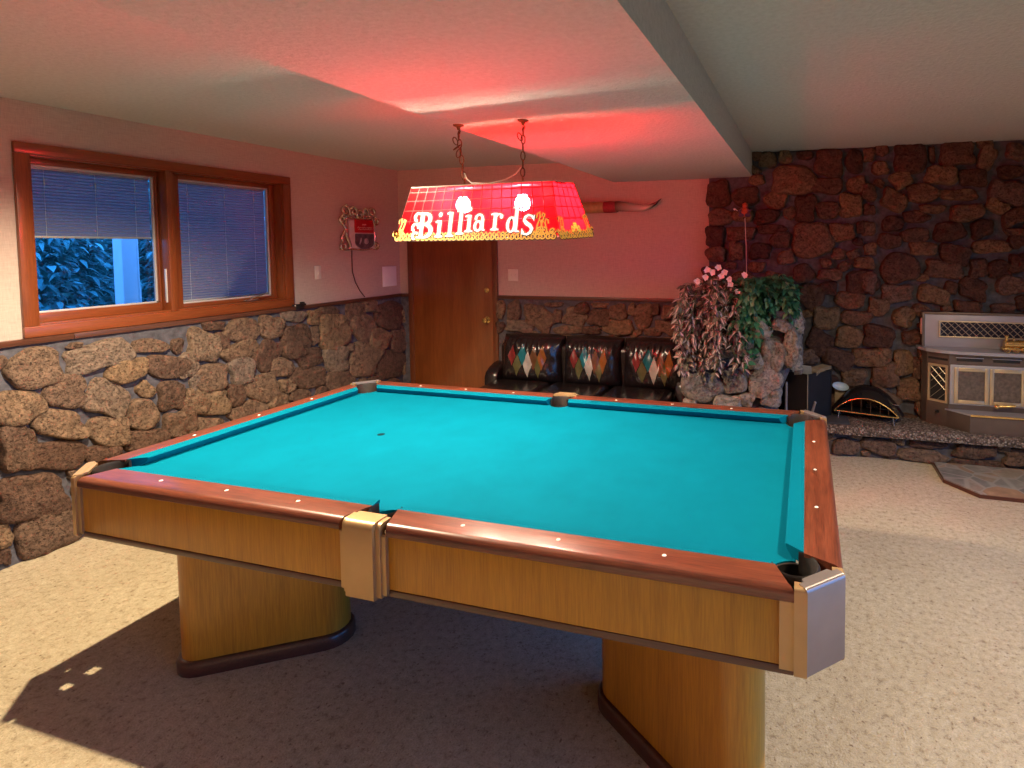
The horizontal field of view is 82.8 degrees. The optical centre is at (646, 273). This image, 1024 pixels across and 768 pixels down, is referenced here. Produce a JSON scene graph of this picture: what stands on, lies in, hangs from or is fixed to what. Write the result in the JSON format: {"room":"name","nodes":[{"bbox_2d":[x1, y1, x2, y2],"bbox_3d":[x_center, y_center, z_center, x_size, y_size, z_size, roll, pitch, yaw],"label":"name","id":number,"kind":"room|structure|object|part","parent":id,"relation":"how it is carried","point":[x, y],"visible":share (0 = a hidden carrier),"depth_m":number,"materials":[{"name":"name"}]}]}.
{"room":"billiard room","nodes":[
{"label":"billiard room","id":0,"kind":"room"},
{"bbox_2d":[0,97,406,569],"bbox_3d":[-3.518,0.338,2.396,0.270,2.437,7.528,0,3,15],"label":"wall","id":1,"kind":"structure","parent":0,"point":[66,405],"depth_m":3.67,"materials":[{"name":"stone"}]},
{"bbox_2d":[11,141,294,338],"bbox_3d":[-3.148,-0.212,3.775,0.152,1.039,1.655,0,3,15],"label":"window","id":2,"kind":"structure","parent":1,"relation":"in","point":[164,176],"depth_m":3.66,"materials":[{"name":"brown wood"}]},
{"bbox_2d":[31,166,151,238],"bbox_3d":[-3.312,-0.406,3.381,0.021,0.397,0.595,0,3,15],"label":"window blind","id":3,"kind":"object","parent":2,"relation":"attached to","point":[66,203],"visible":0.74,"depth_m":3.36,"materials":[{"name":"plastic"}]},
{"bbox_3d":[-3.367,-0.394,3.155,0.007,0.375,0.007,-1,3,-7],"label":"lift cord","id":4,"kind":"part","parent":3,"relation":"part of","materials":[{"name":"white fabric"}]},
{"bbox_3d":[-3.315,-0.597,3.372,0.018,0.016,0.595,0,3,15],"label":"head rail","id":5,"kind":"part","parent":3,"relation":"part of","materials":[{"name":"metal"}]},
{"bbox_3d":[-3.313,-0.215,3.390,0.018,0.013,0.595,0,3,15],"label":"rail","id":6,"kind":"part","parent":3,"relation":"part of","materials":[{"name":"metal"}]},
{"bbox_3d":[-3.304,-0.406,3.385,0.007,0.375,0.007,-1,3,-7],"label":"lift cord","id":7,"kind":"part","parent":3,"relation":"part of","materials":[{"name":"white fabric"}]},
{"bbox_3d":[-3.250,-0.416,3.586,0.007,0.375,0.007,-1,3,-7],"label":"lift cord","id":8,"kind":"part","parent":3,"relation":"part of","materials":[{"name":"white fabric"}]},
{"bbox_3d":[-3.292,-0.194,3.385,0.054,0.902,0.612,0,3,15],"label":"sash rail","id":9,"kind":"part","parent":2,"relation":"part of","materials":[{"name":"brown wood"}]},
{"bbox_3d":[-3.295,-0.194,3.376,0.054,0.902,0.660,0,3,15],"label":"sash","id":10,"kind":"part","parent":2,"relation":"part of","materials":[{"name":"brown wood"}]},
{"bbox_2d":[178,181,266,301],"bbox_3d":[-3.105,-0.232,4.149,0.021,0.830,0.654,0,3,15],"label":"window blind","id":11,"kind":"object","parent":2,"relation":"attached to","point":[222,232],"visible":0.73,"depth_m":4.12,"materials":[{"name":"plastic"}]},
{"bbox_3d":[-3.165,-0.219,3.902,0.007,0.808,0.007,-1,3,-7],"label":"lift cord","id":12,"kind":"part","parent":11,"relation":"part of","materials":[{"name":"beige plastic"}]},
{"bbox_3d":[-3.109,-0.638,4.130,0.018,0.016,0.654,0,3,15],"label":"head rail","id":13,"kind":"part","parent":11,"relation":"part of","materials":[{"name":"metal"}]},
{"bbox_3d":[-3.104,0.176,4.169,0.018,0.013,0.654,0,3,15],"label":"rail","id":14,"kind":"part","parent":11,"relation":"part of","materials":[{"name":"metal"}]},
{"bbox_3d":[-3.097,-0.231,4.154,0.007,0.808,0.007,2,3,38],"label":"lift cord","id":15,"kind":"part","parent":11,"relation":"part of","materials":[{"name":"beige plastic"}]},
{"bbox_3d":[-3.037,-0.242,4.374,0.007,0.808,0.007,-1,3,-7],"label":"lift cord","id":16,"kind":"part","parent":11,"relation":"part of","materials":[{"name":"white fabric"}]},
{"bbox_3d":[-3.087,-0.232,4.140,0.054,0.902,0.758,0,3,15],"label":"sash","id":17,"kind":"part","parent":2,"relation":"part of","materials":[{"name":"brown wood"}]},
{"bbox_3d":[-3.086,-0.232,4.144,0.054,0.902,0.674,0,3,15],"label":"sash rail","id":18,"kind":"part","parent":2,"relation":"part of","materials":[{"name":"brown wood"}]},
{"bbox_3d":[-2.992,0.179,4.313,0.041,0.060,0.176,1,3,22],"label":"crank handle","id":19,"kind":"part","parent":2,"relation":"part of","materials":[{"name":"metal"}]},
{"bbox_2d":[0,293,401,347],"bbox_3d":[-3.459,0.395,2.383,0.030,0.032,7.128,0,3,15],"label":"trim","id":20,"kind":"structure","parent":1,"relation":"attached to","point":[12,343],"depth_m":3.63,"materials":[{"name":"brown wood"}]},
{"bbox_2d":[292,302,305,309],"bbox_3d":[-2.846,0.268,4.613,0.038,0.060,0.130,0,3,15],"label":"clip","id":21,"kind":"object","parent":20,"relation":"on","point":[300,306],"visible":1,"depth_m":4.62,"materials":[{"name":"black plastic"}]},
{"bbox_2d":[314,266,320,278],"bbox_3d":[-2.803,-0.005,4.816,0.016,0.114,0.064,0,3,15],"label":"wall switch","id":22,"kind":"object","parent":1,"relation":"attached to","point":[317,268],"visible":1,"depth_m":4.81,"materials":[{"name":"beige plastic"}]},
{"bbox_2d":[338,204,379,296],"bbox_3d":[-2.665,-0.200,5.250,0.048,0.864,0.493,0,3,15],"label":"sign","id":23,"kind":"object","parent":1,"relation":"attached to","point":[361,235],"visible":1,"depth_m":5.22,"materials":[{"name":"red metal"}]},
{"bbox_3d":[-2.684,0.003,5.252,0.013,0.458,0.155,0,3,15],"label":"power cord","id":24,"kind":"part","parent":23,"relation":"part of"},
{"bbox_3d":[-2.665,-0.420,5.239,0.045,0.425,0.493,0,3,15],"label":"scroll frame","id":25,"kind":"part","parent":23,"relation":"part of","materials":[{"name":"gold metal"}]},
{"bbox_3d":[-2.668,-0.360,5.275,0.018,0.265,0.300,0,3,15],"label":"plate","id":26,"kind":"part","parent":23,"relation":"part of","materials":[{"name":"plastic"}]},
{"bbox_3d":[-2.648,-0.440,5.289,0.012,0.122,0.235,0,3,15],"label":"red panel","id":27,"kind":"part","parent":23,"relation":"part of","materials":[{"name":"red plastic"}]},
{"bbox_3d":[-2.648,-0.298,5.299,0.009,0.142,0.230,0,3,15],"label":"picture panel","id":28,"kind":"part","parent":23,"relation":"part of","materials":[{"name":"black plastic"}]},
{"bbox_2d":[382,266,396,286],"bbox_3d":[-2.577,0.031,5.657,0.011,0.200,0.196,0,3,15],"label":"wall panel","id":29,"kind":"object","parent":1,"relation":"attached to","point":[389,278],"visible":1,"depth_m":5.65,"materials":[{"name":"white paint"}]},
{"bbox_3d":[-2.573,0.031,5.656,0.003,0.174,0.170,0,3,15],"label":"panel door","id":30,"kind":"part","parent":29,"relation":"part of","materials":[{"name":"white paint"}]},
{"bbox_2d":[0,454,1023,767],"bbox_3d":[-0.124,1.640,1.538,7.327,0.120,7.528,0,3,15],"label":"floor","id":31,"kind":"structure","parent":0,"point":[931,672],"depth_m":2.17,"materials":[{"name":"carpet"}]},
{"bbox_2d":[71,380,845,767],"bbox_3d":[-0.667,1.132,2.527,2.852,0.806,1.614,0,3,16],"label":"table","id":32,"kind":"object","parent":31,"relation":"on","point":[673,535],"visible":1,"depth_m":1.94,"materials":[{"name":"fabric"}]},
{"bbox_3d":[-1.537,0.890,1.969,1.203,0.172,0.030,0,3,16],"label":"panel","id":33,"kind":"part","parent":32,"relation":"part of","materials":[{"name":"brown wood"}]},
{"bbox_3d":[-1.536,0.987,1.975,1.203,0.022,0.037,0,3,16],"label":"moulding","id":34,"kind":"part","parent":32,"relation":"part of","materials":[{"name":"brown wood"}]},
{"bbox_3d":[-1.516,0.784,1.983,1.242,0.038,0.102,0,3,16],"label":"rail","id":35,"kind":"part","parent":32,"relation":"part of","materials":[{"name":"brown wood"}]},
{"bbox_3d":[-1.990,0.744,2.884,0.102,0.038,1.314,0,3,16],"label":"rail","id":36,"kind":"part","parent":32,"relation":"part of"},
{"bbox_2d":[127,387,357,466],"bbox_3d":[-1.916,0.744,2.863,0.052,0.036,1.214,0,3,16],"label":"cushion","id":37,"kind":"object","parent":32,"relation":"on","point":[164,453],"depth_m":2.68,"materials":[{"name":"fabric"}]},
{"bbox_2d":[120,466,379,505],"bbox_3d":[-1.471,0.780,2.050,1.192,0.036,0.052,0,3,16],"label":"cushion","id":38,"kind":"object","parent":32,"relation":"on","point":[149,471],"depth_m":2.02,"materials":[{"name":"fabric"}]},
{"bbox_3d":[-1.556,1.245,2.319,0.597,0.590,0.160,-1,3,-19],"label":"leg","id":39,"kind":"part","parent":32,"relation":"part of","materials":[{"name":"brown wood"}]},
{"bbox_2d":[377,385,551,404],"bbox_3d":[-1.110,0.717,3.321,1.192,0.036,0.052,0,3,16],"label":"cushion","id":40,"kind":"object","parent":32,"relation":"on","point":[398,390],"depth_m":3.30,"materials":[{"name":"fabric"}]},
{"bbox_3d":[-1.113,0.714,3.401,1.242,0.038,0.102,0,3,16],"label":"rail","id":41,"kind":"part","parent":32,"relation":"part of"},
{"bbox_3d":[-0.210,0.901,1.593,1.215,0.172,0.030,0,3,16],"label":"panel","id":42,"kind":"part","parent":32,"relation":"part of","materials":[{"name":"brown wood"}]},
{"bbox_2d":[400,504,770,562],"bbox_3d":[-0.228,0.790,1.698,1.192,0.036,0.052,0,3,16],"label":"cushion","id":43,"kind":"object","parent":32,"relation":"on","point":[533,526],"depth_m":1.67,"materials":[{"name":"fabric"}]},
{"bbox_3d":[-0.219,0.795,1.615,1.254,0.038,0.102,0,3,16],"label":"rail","id":44,"kind":"part","parent":32,"relation":"part of","materials":[{"name":"brown wood"}]},
{"bbox_3d":[-0.209,0.998,1.599,1.215,0.022,0.037,0,3,16],"label":"moulding","id":45,"kind":"part","parent":32,"relation":"part of","materials":[{"name":"brown wood"}]},
{"bbox_2d":[568,399,787,422],"bbox_3d":[0.133,0.727,2.968,1.192,0.036,0.052,0,3,16],"label":"cushion","id":46,"kind":"object","parent":32,"relation":"on","point":[702,413],"depth_m":2.95,"materials":[{"name":"fabric"}]},
{"bbox_3d":[0.090,1.259,1.826,0.160,0.590,0.694,-3,4,-40],"label":"leg","id":47,"kind":"part","parent":32,"relation":"part of","materials":[{"name":"brown wood"}]},
{"bbox_3d":[0.184,0.724,3.034,1.254,0.038,0.102,0,3,16],"label":"rail","id":48,"kind":"part","parent":32,"relation":"part of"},
{"bbox_2d":[785,421,804,560],"bbox_3d":[0.578,0.763,2.156,0.052,0.036,1.214,0,3,16],"label":"cushion","id":49,"kind":"object","parent":32,"relation":"on","point":[795,465],"depth_m":1.93,"materials":[{"name":"fabric"}]},
{"bbox_3d":[0.652,0.764,2.135,0.102,0.038,1.338,0,3,16],"label":"rail","id":50,"kind":"part","parent":32,"relation":"part of","materials":[{"name":"brown wood"}]},
{"bbox_2d":[480,333,684,402],"bbox_3d":[-0.617,1.003,4.795,1.935,0.845,0.910,0,3,15],"label":"leather sofa","id":51,"kind":"object","parent":31,"relation":"on","point":[641,368],"visible":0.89,"depth_m":4.94,"materials":[{"name":"black leather"}]},
{"bbox_3d":[-1.408,1.083,5.339,0.125,0.482,0.275,0,3,15],"label":"arm","id":52,"kind":"part","parent":51,"relation":"part of","materials":[{"name":"black leather"}]},
{"bbox_2d":[480,379,549,391],"bbox_3d":[-1.190,1.052,4.819,0.546,0.150,0.650,0,3,15],"label":"seat cushion","id":53,"kind":"object","parent":51,"relation":"on","point":[529,385],"depth_m":4.92,"materials":[{"name":"black leather"}]},
{"bbox_2d":[503,333,565,382],"bbox_3d":[-1.060,0.787,5.170,0.612,0.445,0.225,0,3,15],"label":"cushion","id":54,"kind":"object","parent":51,"relation":"on","point":[532,357],"depth_m":5.10,"materials":[{"name":"black leather"}]},
{"bbox_2d":[539,382,609,396],"bbox_3d":[-0.651,1.056,4.672,0.546,0.150,0.650,0,3,15],"label":"seat cushion","id":55,"kind":"object","parent":51,"relation":"on","point":[598,389],"depth_m":4.79,"materials":[{"name":"black leather"}]},
{"bbox_2d":[565,335,624,386],"bbox_3d":[-0.488,0.791,5.015,0.557,0.445,0.224,0,3,15],"label":"cushion","id":56,"kind":"object","parent":51,"relation":"on","point":[596,360],"depth_m":4.95,"materials":[{"name":"black leather"}]},
{"bbox_2d":[601,386,672,401],"bbox_3d":[-0.112,1.060,4.526,0.546,0.150,0.650,0,3,15],"label":"seat cushion","id":57,"kind":"object","parent":51,"relation":"on","point":[655,393],"depth_m":4.63,"materials":[{"name":"black leather"}]},
{"bbox_2d":[624,337,684,390],"bbox_3d":[0.072,0.795,4.865,0.587,0.445,0.221,0,3,15],"label":"cushion","id":58,"kind":"object","parent":51,"relation":"on","point":[649,362],"depth_m":4.80,"materials":[{"name":"black leather"}]},
{"bbox_3d":[0.339,1.096,4.864,0.125,0.482,0.275,0,3,15],"label":"arm","id":59,"kind":"part","parent":51,"relation":"part of","materials":[{"name":"black leather"}]},
{"bbox_2d":[679,306,804,409],"bbox_3d":[0.774,0.837,4.523,0.969,1.185,0.765,0,3,15],"label":"stone planter","id":60,"kind":"object","parent":31,"relation":"on","point":[763,387],"visible":0.41,"depth_m":4.19,"materials":[{"name":"stone"}]},
{"bbox_2d":[666,276,750,381],"bbox_3d":[0.493,0.410,4.323,0.660,0.772,0.737,0,3,15],"label":"trailing plant","id":61,"kind":"object","parent":60,"relation":"in","point":[710,326],"visible":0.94,"depth_m":4.13,"materials":[{"name":"green plant"}]},
{"bbox_2d":[694,265,747,293],"bbox_3d":[0.573,0.092,4.285,0.408,0.322,0.156,0,3,15],"label":"flowers","id":62,"kind":"object","parent":60,"relation":"on","point":[718,267],"visible":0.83,"depth_m":4.22,"materials":[{"name":"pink plant"}]},
{"bbox_2d":[708,277,772,372],"bbox_3d":[0.758,0.378,4.288,0.448,0.707,0.547,1,3,32],"label":"trailing ivy","id":63,"kind":"object","parent":60,"relation":"in","point":[750,309],"visible":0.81,"depth_m":4.09,"materials":[{"name":"green plant"}]},
{"bbox_2d":[733,203,750,272],"bbox_3d":[0.807,-0.176,4.730,0.152,0.829,0.048,0,3,15],"label":"stake","id":64,"kind":"object","parent":60,"relation":"on","point":[744,211],"visible":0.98,"depth_m":4.70,"materials":[{"name":"red metal"}]},
{"bbox_2d":[756,274,802,336],"bbox_3d":[0.993,0.252,4.356,0.435,0.498,0.542,0,3,7],"label":"pothos","id":65,"kind":"object","parent":60,"relation":"in","point":[779,291],"visible":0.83,"depth_m":4.20,"materials":[{"name":"green plant"}]},
{"bbox_2d":[779,409,1023,468],"bbox_3d":[2.576,1.301,4.246,3.100,0.265,0.398,0,3,15],"label":"hearth","id":66,"kind":"object","parent":31,"relation":"on","point":[910,439],"visible":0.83,"depth_m":4.24,"materials":[{"name":"stone"}]},
{"bbox_2d":[785,381,787,409],"bbox_3d":[1.108,1.011,4.461,0.022,0.311,0.022,0,3,15],"label":"rod","id":67,"kind":"object","parent":66,"relation":"on","point":[786,382],"visible":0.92,"depth_m":4.45,"materials":[{"name":"silver metal"}]},
{"bbox_2d":[785,370,831,415],"bbox_3d":[1.308,0.972,4.555,0.320,0.376,0.209,-2,3,-33],"label":"crate","id":68,"kind":"object","parent":66,"relation":"on","point":[803,389],"visible":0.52,"depth_m":4.48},
{"bbox_2d":[791,365,811,373],"bbox_3d":[1.259,0.938,4.581,0.138,0.405,0.216,-3,4,-39],"label":"paper stack","id":69,"kind":"object","parent":68,"relation":"in","point":[806,369],"visible":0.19,"depth_m":4.50,"materials":[{"name":"white paper"}]},
{"bbox_2d":[811,364,830,375],"bbox_3d":[1.395,0.778,4.537,0.185,0.056,0.090,-2,3,-35],"label":"folded newspaper","id":70,"kind":"object","parent":68,"relation":"on","point":[817,369],"visible":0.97,"depth_m":4.52,"materials":[{"name":"beige paper"}]},
{"bbox_2d":[811,401,816,411],"bbox_3d":[1.250,1.209,4.384,0.146,0.434,0.027,0,3,6],"label":"tongs","id":71,"kind":"object","parent":66,"relation":"on","point":[815,402],"visible":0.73,"depth_m":4.37,"materials":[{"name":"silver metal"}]},
{"bbox_2d":[826,415,849,424],"bbox_3d":[1.507,1.158,4.456,0.175,0.012,0.205,0,3,15],"label":"stone block","id":72,"kind":"object","parent":66,"relation":"on","point":[831,419],"depth_m":4.42,"materials":[{"name":"stone"}]},
{"bbox_2d":[832,382,848,412],"bbox_3d":[1.593,1.023,4.622,0.131,0.266,0.071,0,3,15],"label":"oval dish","id":73,"kind":"object","parent":66,"relation":"on","point":[840,387],"visible":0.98,"depth_m":4.62,"materials":[{"name":"ceramic"}]},
{"bbox_3d":[1.589,0.924,4.605,0.131,0.068,0.046,0,3,15],"label":"plate","id":74,"kind":"part","parent":73,"relation":"part of","materials":[{"name":"ceramic"}]},
{"bbox_2d":[832,384,903,425],"bbox_3d":[1.760,1.026,4.487,0.536,0.271,0.228,1,3,28],"label":"grate","id":75,"kind":"object","parent":66,"relation":"on","point":[868,392],"visible":1,"depth_m":4.44,"materials":[{"name":"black metal"}]},
{"bbox_3d":[1.716,1.102,4.407,0.470,0.011,0.011,1,3,28],"label":"rail","id":76,"kind":"part","parent":75,"relation":"part of","materials":[{"name":"gold metal"}]},
{"bbox_3d":[1.763,1.098,4.494,0.430,0.006,0.150,1,3,28],"label":"floor plate","id":77,"kind":"part","parent":75,"relation":"part of","materials":[{"name":"black metal"}]},
{"bbox_2d":[916,311,1023,436],"bbox_3d":[2.789,0.740,4.175,1.390,0.860,0.373,0,3,15],"label":"stove","id":78,"kind":"object","parent":66,"relation":"on","point":[968,384],"visible":0.99,"depth_m":4.24,"materials":[{"name":"brown metal"}]},
{"bbox_3d":[2.236,0.841,4.322,0.010,0.290,0.147,-3,4,-38],"label":"door","id":79,"kind":"part","parent":78,"relation":"part of","materials":[{"name":"gold metal"}]},
{"bbox_3d":[2.238,0.841,4.325,0.003,0.254,0.111,-3,4,-38],"label":"glass","id":80,"kind":"part","parent":78,"relation":"part of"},
{"bbox_2d":[916,344,1023,357],"bbox_3d":[2.798,0.592,4.204,1.390,0.023,0.300,0,3,15],"label":"shelf","id":81,"kind":"object","parent":78,"relation":"attached to","point":[950,350],"depth_m":4.25,"materials":[{"name":"grey metal"}]},
{"bbox_3d":[2.427,0.844,4.207,0.230,0.270,0.012,0,3,15],"label":"stove door","id":82,"kind":"part","parent":78,"relation":"part of","materials":[{"name":"gold metal"}]},
{"bbox_3d":[2.428,0.843,4.210,0.178,0.218,0.005,0,3,15],"label":"door glass","id":83,"kind":"part","parent":78,"relation":"part of","materials":[{"name":"glass"}]},
{"bbox_2d":[919,311,1023,348],"bbox_3d":[2.822,0.440,4.287,1.342,0.272,0.112,0,3,15],"label":"hood","id":84,"kind":"object","parent":78,"relation":"attached to","point":[938,329],"depth_m":4.33,"materials":[{"name":"grey metal"}]},
{"bbox_3d":[2.808,0.436,4.237,1.104,0.130,0.014,0,3,15],"label":"grille frame","id":85,"kind":"part","parent":78,"relation":"part of","materials":[{"name":"grey metal"}]},
{"bbox_3d":[2.622,0.980,4.119,0.133,0.042,0.048,1,3,32],"label":"door handle","id":86,"kind":"part","parent":78,"relation":"part of","materials":[{"name":"gold metal"}]},
{"bbox_3d":[2.657,0.845,4.144,0.230,0.270,0.012,0,3,15],"label":"stove door","id":87,"kind":"part","parent":78,"relation":"part of","materials":[{"name":"gold metal"}]},
{"bbox_3d":[2.658,0.845,4.148,0.178,0.218,0.005,0,3,15],"label":"door glass","id":88,"kind":"part","parent":78,"relation":"part of","materials":[{"name":"glass"}]},
{"bbox_2d":[1000,335,1023,352],"bbox_3d":[2.743,0.521,4.132,0.240,0.126,0.076,0,3,15],"label":"brass ornament","id":89,"kind":"object","parent":78,"relation":"on","point":[1014,344],"visible":1,"depth_m":4.13,"materials":[{"name":"gold metal"}]},
{"bbox_2d":[932,462,1023,502],"bbox_3d":[2.721,1.440,3.775,1.352,0.030,0.552,0,3,15],"label":"pad","id":90,"kind":"object","parent":31,"relation":"on","point":[983,482],"visible":1,"depth_m":3.87,"materials":[{"name":"grey stone"}]},
{"bbox_2d":[0,0,1023,170],"bbox_3d":[-0.139,-0.929,1.414,7.327,0.150,7.528,0,3,15],"label":"ceiling","id":91,"kind":"structure","parent":0,"point":[791,75],"depth_m":2.65,"materials":[{"name":"paint"}]},
{"bbox_2d":[397,140,1023,417],"bbox_3d":[0.808,0.191,4.931,7.327,2.437,0.318,0,3,15],"label":"wall","id":92,"kind":"structure","parent":0,"point":[876,238],"depth_m":4.65,"materials":[{"name":"stone"}]},
{"bbox_2d":[90,0,751,181],"bbox_3d":[-0.627,-0.768,1.555,1.250,0.220,7.128,0,3,15],"label":"ceiling beam","id":93,"kind":"structure","parent":92,"relation":"attached to","point":[611,90],"depth_m":1.83,"materials":[{"name":"paint"}]},
{"bbox_2d":[392,119,593,241],"bbox_3d":[-0.739,-0.432,2.681,0.927,0.558,0.347,1,3,21],"label":"lamp","id":94,"kind":"object","parent":93,"relation":"hanging from","point":[542,209],"visible":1,"depth_m":2.55,"materials":[{"name":"red glass"}]},
{"bbox_3d":[-0.899,-0.546,2.709,0.059,0.274,0.029,-2,3,-30],"label":"chain","id":95,"kind":"part","parent":94,"relation":"part of","materials":[{"name":"gold metal"}]},
{"bbox_3d":[-0.777,-0.286,2.564,0.896,0.239,0.050,1,3,21],"label":"shade panel","id":96,"kind":"part","parent":94,"relation":"part of","materials":[{"name":"red plastic"}]},
{"bbox_3d":[-0.730,-0.455,2.646,0.318,0.074,0.030,1,3,20],"label":"lamp cord","id":97,"kind":"part","parent":94,"relation":"part of","materials":[{"name":"beige plastic"}]},
{"bbox_3d":[-0.576,-0.543,2.610,0.034,0.274,0.035,2,3,36],"label":"chain","id":98,"kind":"part","parent":94,"relation":"part of","materials":[{"name":"gold metal"}]},
{"bbox_3d":[-0.344,-0.293,2.532,0.064,0.236,0.312,1,6,21],"label":"shade panel","id":99,"kind":"part","parent":94,"relation":"part of","materials":[{"name":"red glass"}]},
{"bbox_2d":[407,238,498,387],"bbox_3d":[-1.950,0.347,5.625,1.020,2.090,0.082,0,3,15],"label":"door","id":100,"kind":"structure","parent":92,"relation":"in","point":[453,285],"depth_m":5.65,"materials":[{"name":"brown wood"}]},
{"bbox_3d":[-1.571,0.460,5.520,0.064,0.064,0.066,0,3,15],"label":"knob","id":101,"kind":"part","parent":100,"relation":"part of","materials":[{"name":"gold metal"}]},
{"bbox_2d":[508,269,517,280],"bbox_3d":[-1.294,0.018,5.465,0.108,0.114,0.016,0,3,15],"label":"wall switch","id":102,"kind":"object","parent":92,"relation":"attached to","point":[512,273],"visible":1,"depth_m":5.47,"materials":[{"name":"beige plastic"}]},
{"bbox_2d":[401,293,681,302],"bbox_3d":[-0.981,0.236,5.383,3.177,0.032,0.030,0,3,15],"label":"trim","id":103,"kind":"structure","parent":92,"relation":"attached to","point":[402,294],"depth_m":5.26,"materials":[{"name":"brown wood"}]},
{"bbox_2d":[581,199,660,213],"bbox_3d":[-0.730,-0.606,5.221,1.814,0.119,0.130,0,3,15],"label":"mounted horns","id":104,"kind":"object","parent":92,"relation":"attached to","point":[609,206],"visible":0.3,"depth_m":5.05},
{"label":"outside","id":105,"kind":"structure","parent":0,"visible":0},
{"bbox_3d":[-9.128,1.648,7.968,12.823,0.150,22.000,0,3,15],"label":"ground","id":106,"kind":"structure","parent":105,"visible":0},
{"bbox_2d":[40,241,141,309],"bbox_3d":[-13.692,-1.519,9.672,7.953,6.440,7.939,-2,3,-28],"label":"bush","id":107,"kind":"object","parent":106,"relation":"on","point":[55,241],"visible":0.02,"depth_m":10.52,"materials":[{"name":"green plant"}]},
{"bbox_2d":[35,238,154,310],"bbox_3d":[-6.352,0.526,5.590,2.704,2.463,2.768,0,3,15],"label":"bush","id":108,"kind":"object","parent":106,"relation":"on","point":[79,281],"visible":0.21,"depth_m":5.74,"materials":[{"name":"green plant"}]},
{"bbox_2d":[36,180,154,308],"bbox_3d":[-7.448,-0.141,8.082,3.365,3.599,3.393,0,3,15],"label":"bush","id":109,"kind":"object","parent":106,"relation":"on","point":[61,274],"visible":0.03,"depth_m":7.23,"materials":[{"name":"green plant"}]},
{"bbox_2d":[112,239,141,303],"bbox_3d":[-4.257,-0.096,4.614,0.140,3.600,0.161,0,3,15],"label":"porch post","id":110,"kind":"object","parent":106,"relation":"on","point":[125,251],"visible":0.16,"depth_m":4.57,"materials":[{"name":"white paint"}]},
{"bbox_2d":[72,187,266,301],"bbox_3d":[-13.471,-1.962,14.367,9.344,6.998,9.238,-1,3,-19],"label":"bush","id":111,"kind":"object","parent":106,"relation":"on","point":[148,187],"visible":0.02,"depth_m":13.69,"materials":[{"name":"green plant"}]},
{"bbox_2d":[101,198,265,303],"bbox_3d":[-6.135,0.249,7.613,2.136,2.818,2.160,0,3,15],"label":"bush","id":112,"kind":"object","parent":106,"relation":"on","point":[149,255],"visible":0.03,"depth_m":7.07,"materials":[{"name":"green plant"}]}
]}

